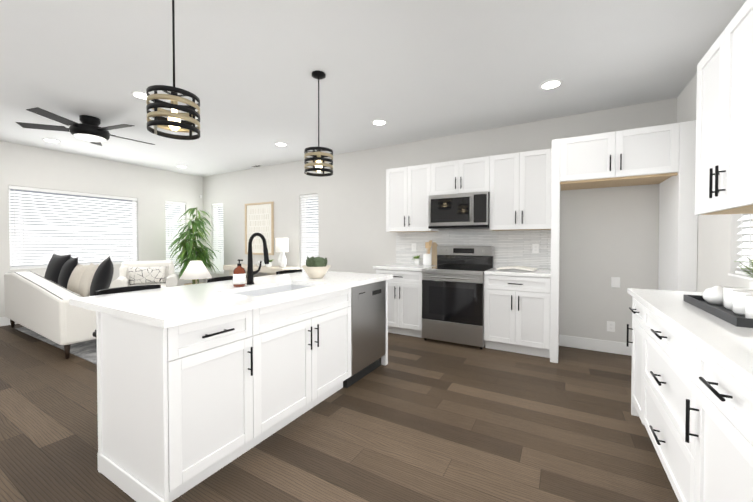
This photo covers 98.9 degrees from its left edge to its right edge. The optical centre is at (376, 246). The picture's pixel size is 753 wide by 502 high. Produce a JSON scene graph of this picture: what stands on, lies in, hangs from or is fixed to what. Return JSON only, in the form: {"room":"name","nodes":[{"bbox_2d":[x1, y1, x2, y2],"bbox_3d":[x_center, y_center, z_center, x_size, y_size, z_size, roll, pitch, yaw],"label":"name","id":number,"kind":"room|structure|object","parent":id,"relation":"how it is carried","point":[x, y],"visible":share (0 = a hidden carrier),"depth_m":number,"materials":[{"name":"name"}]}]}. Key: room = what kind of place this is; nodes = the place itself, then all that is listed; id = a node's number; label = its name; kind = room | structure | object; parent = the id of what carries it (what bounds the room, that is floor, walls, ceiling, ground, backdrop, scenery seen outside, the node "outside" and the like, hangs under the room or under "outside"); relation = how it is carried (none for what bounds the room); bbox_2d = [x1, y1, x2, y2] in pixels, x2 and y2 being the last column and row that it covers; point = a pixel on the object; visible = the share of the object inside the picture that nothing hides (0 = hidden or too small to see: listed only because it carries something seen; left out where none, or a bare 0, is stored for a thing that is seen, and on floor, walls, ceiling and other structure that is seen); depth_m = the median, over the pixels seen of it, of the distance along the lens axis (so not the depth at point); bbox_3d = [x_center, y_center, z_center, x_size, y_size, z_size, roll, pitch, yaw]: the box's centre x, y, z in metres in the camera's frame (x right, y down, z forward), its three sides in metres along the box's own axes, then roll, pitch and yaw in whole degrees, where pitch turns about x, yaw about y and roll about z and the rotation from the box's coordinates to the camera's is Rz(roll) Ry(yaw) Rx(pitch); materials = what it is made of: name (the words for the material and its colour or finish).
{"room":"kitchen","nodes":[
{"label":"kitchen","id":0,"kind":"room"},
{"bbox_2d":[0,141,202,316],"bbox_3d":[-5.770,-0.186,4.531,0.160,2.740,7.120,1,1,30],"label":"wall","id":1,"kind":"structure","parent":0,"point":[152,190],"depth_m":5.84,"materials":[{"name":"beige paint"}]},
{"bbox_2d":[0,317,17,325],"bbox_3d":[-5.694,1.117,4.508,0.014,0.135,6.800,1,1,30],"label":"baseboard","id":2,"kind":"structure","parent":1,"relation":"attached to","point":[4,321],"depth_m":4.79,"materials":[{"name":"white wood"}]},
{"bbox_2d":[8,189,135,269],"bbox_3d":[-5.144,-0.297,5.600,0.167,1.271,1.700,1,1,30],"label":"window","id":3,"kind":"structure","parent":1,"relation":"in","point":[71,225],"depth_m":5.54,"materials":[{"name":"white glass"}]},
{"bbox_2d":[8,185,137,268],"bbox_3d":[-5.112,-0.303,5.582,0.070,1.254,1.692,1,1,30],"label":"window blind","id":4,"kind":"object","parent":3,"relation":"attached to","point":[24,237],"visible":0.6,"depth_m":5.44,"materials":[{"name":"white plastic"}]},
{"bbox_2d":[165,203,183,274],"bbox_3d":[-4.362,-0.178,6.961,0.167,1.571,0.435,1,1,30],"label":"window","id":5,"kind":"structure","parent":1,"relation":"in","point":[174,229],"depth_m":7.01,"materials":[{"name":"white glass"}]},
{"bbox_2d":[165,201,185,273],"bbox_3d":[-4.330,-0.184,6.942,0.070,1.554,0.427,1,1,30],"label":"window blind","id":6,"kind":"object","parent":5,"relation":"attached to","point":[171,235],"visible":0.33,"depth_m":6.92,"materials":[{"name":"white plastic"}]},
{"bbox_2d":[0,324,678,501],"bbox_3d":[-2.147,1.266,2.468,8.520,0.100,7.120,1,1,30],"label":"floor","id":7,"kind":"structure","parent":0,"point":[416,419],"depth_m":2.06,"materials":[{"name":"brown wood"}]},
{"bbox_2d":[15,327,96,364],"bbox_3d":[-3.074,1.177,4.715,3.550,0.008,2.270,1,1,30],"label":"area rug","id":8,"kind":"object","parent":7,"relation":"on","point":[86,350],"visible":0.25,"depth_m":3.82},
{"bbox_2d":[4,254,113,358],"bbox_3d":[-4.066,0.645,4.354,2.477,1.061,0.987,1,1,30],"label":"sofa","id":9,"kind":"object","parent":8,"relation":"on","point":[36,303],"visible":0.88,"depth_m":3.82,"materials":[{"name":"beige fabric"}]},
{"bbox_2d":[110,260,177,287],"bbox_3d":[-3.951,0.712,5.558,0.881,0.894,0.860,-1,1,-32],"label":"armchair","id":10,"kind":"object","parent":8,"relation":"on","point":[134,273],"visible":0.6,"depth_m":5.58,"materials":[{"name":"beige fabric"}]},
{"bbox_2d":[127,266,166,284],"bbox_3d":[-4.004,0.507,5.639,0.322,0.313,0.526,1,1,30],"label":"lumbar pillow","id":11,"kind":"object","parent":10,"relation":"on","point":[139,275],"depth_m":5.60,"materials":[{"name":"beige fabric"}]},
{"bbox_3d":[-2.370,0.919,4.241,0.460,0.518,0.460,1,1,30],"label":"side table","id":12,"kind":"object","parent":8,"relation":"on","visible":0},
{"bbox_2d":[180,261,211,283],"bbox_3d":[-2.370,0.423,4.234,0.370,0.470,0.370,1,1,30],"label":"table lamp","id":13,"kind":"object","parent":12,"relation":"on","point":[195,270],"visible":0.77,"depth_m":4.13,"materials":[{"name":"white fabric"}]},
{"bbox_2d":[92,284,160,436],"bbox_3d":[-1.576,0.753,2.155,0.455,0.938,0.400,1,1,30],"label":"counter stool","id":14,"kind":"object","parent":7,"relation":"on","point":[122,289],"visible":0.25,"depth_m":2.23,"materials":[{"name":"black metal"}]},
{"bbox_2d":[168,208,220,284],"bbox_3d":[-3.773,0.160,6.647,1.125,1.978,1.080,1,1,30],"label":"potted plant","id":15,"kind":"object","parent":7,"relation":"on","point":[198,253],"visible":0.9,"depth_m":6.62,"materials":[{"name":"plant"}]},
{"bbox_2d":[207,275,246,282],"bbox_3d":[-1.202,0.743,2.804,0.455,0.938,0.400,1,1,30],"label":"counter stool","id":16,"kind":"object","parent":7,"relation":"on","point":[223,278],"visible":0.12,"depth_m":2.88,"materials":[{"name":"black metal"}]},
{"bbox_2d":[89,277,392,501],"bbox_3d":[-0.689,0.778,2.514,0.698,0.876,2.152,1,1,30],"label":"kitchen island","id":17,"kind":"object","parent":7,"relation":"on","point":[198,383],"depth_m":1.72,"materials":[{"name":"white paint"}]},
{"bbox_2d":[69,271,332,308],"bbox_3d":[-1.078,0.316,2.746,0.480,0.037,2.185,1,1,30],"label":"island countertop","id":18,"kind":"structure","parent":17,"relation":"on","point":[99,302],"depth_m":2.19,"materials":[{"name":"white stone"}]},
{"bbox_2d":[233,259,245,286],"bbox_3d":[-1.037,0.200,2.436,0.089,0.204,0.089,1,1,30],"label":"soap dispenser","id":19,"kind":"object","parent":18,"relation":"on","point":[239,275],"visible":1,"depth_m":2.40,"materials":[{"name":"orange glass"}]},
{"bbox_2d":[246,233,268,284],"bbox_3d":[-0.909,0.096,2.557,0.238,0.410,0.141,1,1,30],"label":"faucet","id":20,"kind":"object","parent":18,"relation":"on","point":[250,280],"depth_m":2.55,"materials":[{"name":"black metal"}]},
{"bbox_2d":[302,256,330,278],"bbox_3d":[-0.564,0.192,3.017,0.274,0.203,0.274,1,1,30],"label":"potted plant","id":21,"kind":"object","parent":18,"relation":"on","point":[316,267],"visible":1,"depth_m":2.94,"materials":[{"name":"stone"}]},
{"bbox_2d":[105,273,392,324],"bbox_3d":[-0.623,0.320,2.485,0.570,0.037,2.185,1,1,30],"label":"island countertop","id":22,"kind":"structure","parent":17,"relation":"on","point":[166,310],"depth_m":1.83,"materials":[{"name":"white stone"}]},
{"bbox_2d":[234,284,311,295],"bbox_3d":[-0.747,0.435,2.417,0.449,0.188,0.754,1,1,30],"label":"sink","id":23,"kind":"object","parent":22,"relation":"in","point":[275,288],"depth_m":2.62,"materials":[{"name":"white ceramic"}]},
{"bbox_2d":[345,280,385,387],"bbox_3d":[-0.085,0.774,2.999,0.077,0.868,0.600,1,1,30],"label":"dishwasher","id":24,"kind":"object","parent":17,"relation":"in","point":[367,301],"depth_m":2.93,"materials":[{"name":"silver metal"}]},
{"bbox_2d":[223,264,298,275],"bbox_3d":[-2.199,0.765,6.079,1.600,0.790,0.420,1,1,30],"label":"console table","id":25,"kind":"object","parent":7,"relation":"on","point":[272,270],"visible":0.29,"depth_m":5.78,"materials":[{"name":"wood"}]},
{"bbox_2d":[265,259,273,266],"bbox_3d":[-1.953,0.298,5.836,0.236,0.150,0.228,1,1,30],"label":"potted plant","id":26,"kind":"object","parent":25,"relation":"on","point":[269,264],"visible":0.54,"depth_m":5.80,"materials":[{"name":"ceramic"}]},
{"bbox_2d":[275,238,288,266],"bbox_3d":[-1.729,0.107,5.902,0.230,0.530,0.230,1,1,30],"label":"light","id":27,"kind":"object","parent":25,"relation":"on","point":[282,244],"visible":0.75,"depth_m":5.81,"materials":[{"name":"fabric"}]},
{"bbox_2d":[280,252,285,267],"bbox_3d":[-1.655,0.235,5.712,0.110,0.280,0.110,1,1,30],"label":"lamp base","id":28,"kind":"object","parent":25,"relation":"on","point":[283,262],"visible":1,"depth_m":5.68,"materials":[{"name":"ceramic"}]},
{"bbox_2d":[276,269,301,274],"bbox_3d":[-0.828,0.733,3.454,0.455,0.938,0.400,1,1,30],"label":"counter stool","id":29,"kind":"object","parent":7,"relation":"on","point":[288,271],"visible":0.15,"depth_m":3.59,"materials":[{"name":"black metal"}]},
{"bbox_2d":[373,268,421,337],"bbox_3d":[0.443,0.746,4.532,0.682,0.876,0.620,1,1,30],"label":"base cabinet","id":30,"kind":"object","parent":7,"relation":"on","point":[405,288],"depth_m":4.23,"materials":[{"name":"white paint"}]},
{"bbox_2d":[373,264,436,271],"bbox_3d":[0.420,0.289,4.531,0.727,0.038,0.632,1,1,30],"label":"countertop","id":31,"kind":"structure","parent":30,"relation":"on","point":[392,267],"depth_m":4.31,"materials":[{"name":"white stone"}]},
{"bbox_2d":[412,255,419,264],"bbox_3d":[0.574,0.190,4.646,0.154,0.155,0.144,1,1,30],"label":"herb pot","id":32,"kind":"object","parent":31,"relation":"on","point":[416,259],"visible":1,"depth_m":4.62,"materials":[{"name":"white ceramic"}]},
{"bbox_2d":[423,240,431,265],"bbox_3d":[0.728,0.092,4.561,0.140,0.355,0.136,1,1,30],"label":"utensil crock","id":33,"kind":"object","parent":31,"relation":"on","point":[427,259],"visible":1,"depth_m":4.51,"materials":[{"name":"white ceramic"}]},
{"bbox_2d":[432,242,437,264],"bbox_3d":[0.833,0.103,4.620,0.080,0.330,0.043,1,1,30],"label":"cutting board","id":34,"kind":"object","parent":31,"relation":"on","point":[434,253],"visible":0.96,"depth_m":4.61,"materials":[{"name":"brown wood"}]},
{"bbox_2d":[422,246,493,348],"bbox_3d":[1.039,0.596,4.125,0.750,1.190,0.702,1,1,30],"label":"range","id":35,"kind":"object","parent":7,"relation":"on","point":[453,295],"visible":0.98,"depth_m":3.91,"materials":[{"name":"silver metal"}]},
{"bbox_2d":[484,272,552,361],"bbox_3d":[1.685,0.757,3.817,0.672,0.876,0.620,1,1,30],"label":"base cabinet","id":36,"kind":"object","parent":7,"relation":"on","point":[521,311],"depth_m":3.53,"materials":[{"name":"white paint"}]},
{"bbox_2d":[485,268,552,275],"bbox_3d":[1.683,0.300,3.804,0.675,0.038,0.632,1,1,30],"label":"countertop","id":37,"kind":"structure","parent":36,"relation":"on","point":[493,271],"depth_m":3.64,"materials":[{"name":"white stone"}]},
{"bbox_2d":[496,266,536,270],"bbox_3d":[1.670,0.255,3.832,0.398,0.040,0.280,1,1,36],"label":"open cookbook","id":38,"kind":"object","parent":37,"relation":"on","point":[522,268],"visible":1,"depth_m":3.75,"materials":[{"name":"paper"}]},
{"bbox_2d":[627,300,638,415],"bbox_3d":[1.998,0.785,2.024,0.571,0.876,0.400,1,1,30],"label":"base cabinet","id":39,"kind":"object","parent":7,"relation":"on","point":[635,303],"depth_m":2.25,"materials":[{"name":"white paint"}]},
{"bbox_2d":[639,304,690,501],"bbox_3d":[1.677,0.794,1.465,0.571,0.876,1.007,1,1,30],"label":"base cabinet","id":40,"kind":"object","parent":7,"relation":"on","point":[664,356],"depth_m":1.57,"materials":[{"name":"white paint"}]},
{"bbox_2d":[687,348,752,501],"bbox_3d":[1.328,0.803,0.859,0.571,0.876,0.509,1,1,30],"label":"base cabinet","id":41,"kind":"object","parent":7,"relation":"on","point":[692,388],"depth_m":1.06,"materials":[{"name":"white paint"}]},
{"bbox_2d":[627,288,752,395],"bbox_3d":[1.635,0.337,1.410,0.596,0.037,1.844,1,1,30],"label":"countertop","id":42,"kind":"structure","parent":41,"relation":"on","point":[727,345],"depth_m":1.24,"materials":[{"name":"white stone"}]},
{"bbox_2d":[683,294,752,327],"bbox_3d":[1.702,0.299,1.512,0.230,0.036,0.650,1,1,30],"label":"serving tray","id":43,"kind":"object","parent":42,"relation":"on","point":[722,312],"visible":0.6,"depth_m":1.48,"materials":[{"name":"black wood"}]},
{"bbox_2d":[702,286,723,304],"bbox_3d":[1.810,0.256,1.709,0.116,0.098,0.116,1,1,30],"label":"sugar bowl","id":44,"kind":"object","parent":43,"relation":"on","point":[713,295],"visible":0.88,"depth_m":1.69,"materials":[{"name":"white ceramic"}]},
{"bbox_2d":[723,287,752,309],"bbox_3d":[1.754,0.255,1.552,0.104,0.105,0.132,1,1,30],"label":"mug","id":45,"kind":"object","parent":43,"relation":"on","point":[727,298],"visible":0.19,"depth_m":1.57,"materials":[{"name":"white ceramic"}]},
{"bbox_2d":[732,290,752,315],"bbox_3d":[1.672,0.257,1.439,0.104,0.105,0.129,1,1,30],"label":"mug","id":46,"kind":"object","parent":43,"relation":"on","point":[738,302],"visible":0.67,"depth_m":1.45,"materials":[{"name":"white ceramic"}]},
{"bbox_2d":[745,295,752,318],"bbox_3d":[1.587,0.259,1.312,0.104,0.105,0.134,1,1,30],"label":"mug","id":47,"kind":"object","parent":43,"relation":"on","point":[748,306],"visible":0.77,"depth_m":1.34,"materials":[{"name":"white ceramic"}]},
{"bbox_2d":[734,257,752,288],"bbox_3d":[1.895,0.184,1.512,0.253,0.265,0.556,1,1,30],"label":"planter","id":48,"kind":"object","parent":42,"relation":"on","point":[751,275],"visible":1,"depth_m":1.68,"materials":[{"name":"white ceramic"}]},
{"bbox_2d":[0,0,746,176],"bbox_3d":[-2.147,-1.573,2.424,8.520,0.100,7.120,1,1,30],"label":"ceiling","id":49,"kind":"structure","parent":0,"point":[408,71],"depth_m":2.73,"materials":[{"name":"paint"}]},
{"bbox_2d":[42,138,60,142],"bbox_3d":[-4.753,-1.554,4.718,0.206,0.008,0.192,1,1,30],"label":"recessed light","id":50,"kind":"object","parent":49,"relation":"in","point":[45,139],"depth_m":4.71,"materials":[{"name":"white plastic"}]},
{"bbox_2d":[16,107,154,145],"bbox_3d":[-3.417,-1.415,3.897,1.284,0.261,1.263,1,1,30],"label":"ceiling fan","id":51,"kind":"object","parent":49,"relation":"hanging from","point":[87,128],"visible":1,"depth_m":3.75,"materials":[{"name":"black metal"}]},
{"bbox_2d":[131,91,150,99],"bbox_3d":[-2.375,-1.531,3.243,0.196,0.008,0.160,1,1,30],"label":"recessed light","id":52,"kind":"object","parent":49,"relation":"in","point":[139,94],"depth_m":3.24,"materials":[{"name":"white plastic"}]},
{"bbox_2d":[146,0,199,139],"bbox_3d":[-1.123,-1.072,1.785,0.252,0.881,0.252,1,1,30],"label":"pendant light","id":53,"kind":"object","parent":49,"relation":"hanging from","point":[173,122],"visible":1,"depth_m":1.75,"materials":[{"name":"black metal"}]},
{"bbox_2d":[274,142,287,145],"bbox_3d":[-1.450,-1.557,4.889,0.195,0.008,0.184,1,1,30],"label":"recessed light","id":54,"kind":"object","parent":49,"relation":"in","point":[277,143],"depth_m":4.91,"materials":[{"name":"white plastic"}]},
{"bbox_2d":[304,70,332,176],"bbox_3d":[-0.513,-1.089,2.864,0.252,0.881,0.252,1,1,30],"label":"pendant light","id":55,"kind":"object","parent":49,"relation":"hanging from","point":[317,158],"visible":1,"depth_m":2.81,"materials":[{"name":"black metal"}]},
{"bbox_2d":[371,119,386,124],"bbox_3d":[0.031,-1.543,3.992,0.195,0.008,0.201,1,1,30],"label":"recessed light","id":56,"kind":"object","parent":49,"relation":"in","point":[377,121],"depth_m":4.00,"materials":[{"name":"white plastic"}]},
{"bbox_2d":[539,79,562,89],"bbox_3d":[1.641,-1.528,3.033,0.191,0.008,0.202,1,1,30],"label":"recessed light","id":57,"kind":"object","parent":49,"relation":"in","point":[551,84],"depth_m":3.03,"materials":[{"name":"white plastic"}]},
{"bbox_2d":[203,98,676,342],"bbox_3d":[-0.411,-0.200,5.462,8.200,2.740,0.160,1,1,30],"label":"wall","id":58,"kind":"structure","parent":0,"point":[607,234],"depth_m":4.23,"materials":[{"name":"beige paint"}]},
{"bbox_2d":[212,207,223,273],"bbox_3d":[-3.509,-0.182,7.236,0.440,1.571,0.167,1,1,30],"label":"window","id":59,"kind":"structure","parent":58,"relation":"in","point":[219,240],"depth_m":7.35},
{"bbox_2d":[212,203,223,272],"bbox_3d":[-3.527,-0.189,7.204,0.432,1.554,0.070,1,1,30],"label":"window blind","id":60,"kind":"object","parent":59,"relation":"attached to","point":[218,233],"visible":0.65,"depth_m":7.22,"materials":[{"name":"white plastic"}]},
{"bbox_2d":[245,202,273,254],"bbox_3d":[-2.363,-0.356,6.468,0.810,1.040,0.035,1,1,30],"label":"framed picture","id":61,"kind":"object","parent":58,"relation":"attached to","point":[259,217],"visible":1,"depth_m":6.46,"materials":[{"name":"brown wood"}]},
{"bbox_2d":[303,199,318,262],"bbox_3d":[-1.195,-0.162,5.904,0.460,1.571,0.167,1,1,30],"label":"window","id":62,"kind":"structure","parent":58,"relation":"in","point":[310,222],"depth_m":5.99,"materials":[{"name":"white glass"}]},
{"bbox_2d":[300,194,318,271],"bbox_3d":[-1.213,-0.168,5.872,0.452,1.554,0.070,1,1,30],"label":"window blind","id":63,"kind":"object","parent":62,"relation":"attached to","point":[315,250],"visible":0.54,"depth_m":5.89,"materials":[{"name":"white plastic"}]},
{"bbox_2d":[386,163,440,231],"bbox_3d":[0.515,-0.667,4.635,0.682,0.901,0.330,1,1,30],"label":"upper cabinet","id":64,"kind":"object","parent":58,"relation":"attached to","point":[409,189],"depth_m":4.48,"materials":[{"name":"white paint"}]},
{"bbox_2d":[433,156,488,194],"bbox_3d":[1.138,-0.895,4.273,0.756,0.434,0.330,1,1,30],"label":"upper cabinet","id":65,"kind":"object","parent":58,"relation":"attached to","point":[466,175],"depth_m":4.11,"materials":[{"name":"white paint"}]},
{"bbox_2d":[428,191,489,229],"bbox_3d":[1.102,-0.453,4.217,0.750,0.433,0.471,1,1,30],"label":"microwave","id":66,"kind":"object","parent":65,"relation":"attached to","point":[471,210],"visible":0.98,"depth_m":4.04,"materials":[{"name":"silver metal"}]},
{"bbox_2d":[396,230,550,269],"bbox_3d":[1.213,0.026,4.428,2.110,0.491,0.016,1,1,30],"label":"backsplash","id":67,"kind":"structure","parent":58,"relation":"attached to","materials":[{"name":"white tile"}]},
{"bbox_2d":[489,148,552,231],"bbox_3d":[1.757,-0.656,3.920,0.672,0.901,0.330,1,1,30],"label":"upper cabinet","id":68,"kind":"object","parent":58,"relation":"attached to","point":[520,184],"depth_m":3.77,"materials":[{"name":"white paint"}]},
{"bbox_2d":[559,335,631,355],"bbox_3d":[2.592,1.131,3.653,0.900,0.135,0.014,1,1,30],"label":"baseboard","id":69,"kind":"structure","parent":58,"relation":"attached to","point":[615,347],"depth_m":3.69,"materials":[{"name":"white wood"}]},
{"bbox_2d":[557,122,680,191],"bbox_3d":[2.429,-0.880,3.340,0.912,0.434,0.660,1,1,30],"label":"upper cabinet","id":70,"kind":"object","parent":58,"relation":"attached to","point":[645,155],"depth_m":3.06,"materials":[{"name":"white paint"}]},
{"bbox_2d":[677,73,752,291],"bbox_3d":[1.476,-0.121,0.361,0.160,2.740,7.120,1,1,30],"label":"wall","id":71,"kind":"structure","parent":0,"point":[718,243],"depth_m":2.48,"materials":[{"name":"beige paint"}]},
{"bbox_2d":[695,0,752,214],"bbox_3d":[1.841,-0.626,1.487,0.330,0.886,0.807,1,1,30],"label":"upper cabinet","id":72,"kind":"object","parent":71,"relation":"attached to","point":[721,100],"depth_m":1.58,"materials":[{"name":"white paint"}]},
{"bbox_2d":[728,273,752,279],"bbox_3d":[2.438,-0.342,2.047,0.167,1.091,0.350,1,1,30],"label":"windowsill","id":73,"kind":"structure","parent":71,"relation":"in","point":[740,276],"depth_m":2.11,"materials":[{"name":"white paint"}]},
{"bbox_2d":[735,214,752,275],"bbox_3d":[2.407,-0.348,2.066,0.070,1.074,0.342,1,1,30],"label":"window blind","id":74,"kind":"object","parent":71,"relation":"attached to","point":[749,245],"visible":0.44,"depth_m":2.13,"materials":[{"name":"white plastic"}]},
{"bbox_2d":[747,0,752,207],"bbox_3d":[1.497,-0.616,0.889,0.330,0.886,0.808,1,1,30],"label":"upper cabinet","id":75,"kind":"object","parent":71,"relation":"attached to","point":[749,74],"depth_m":1.37,"materials":[{"name":"white paint"}]}
]}

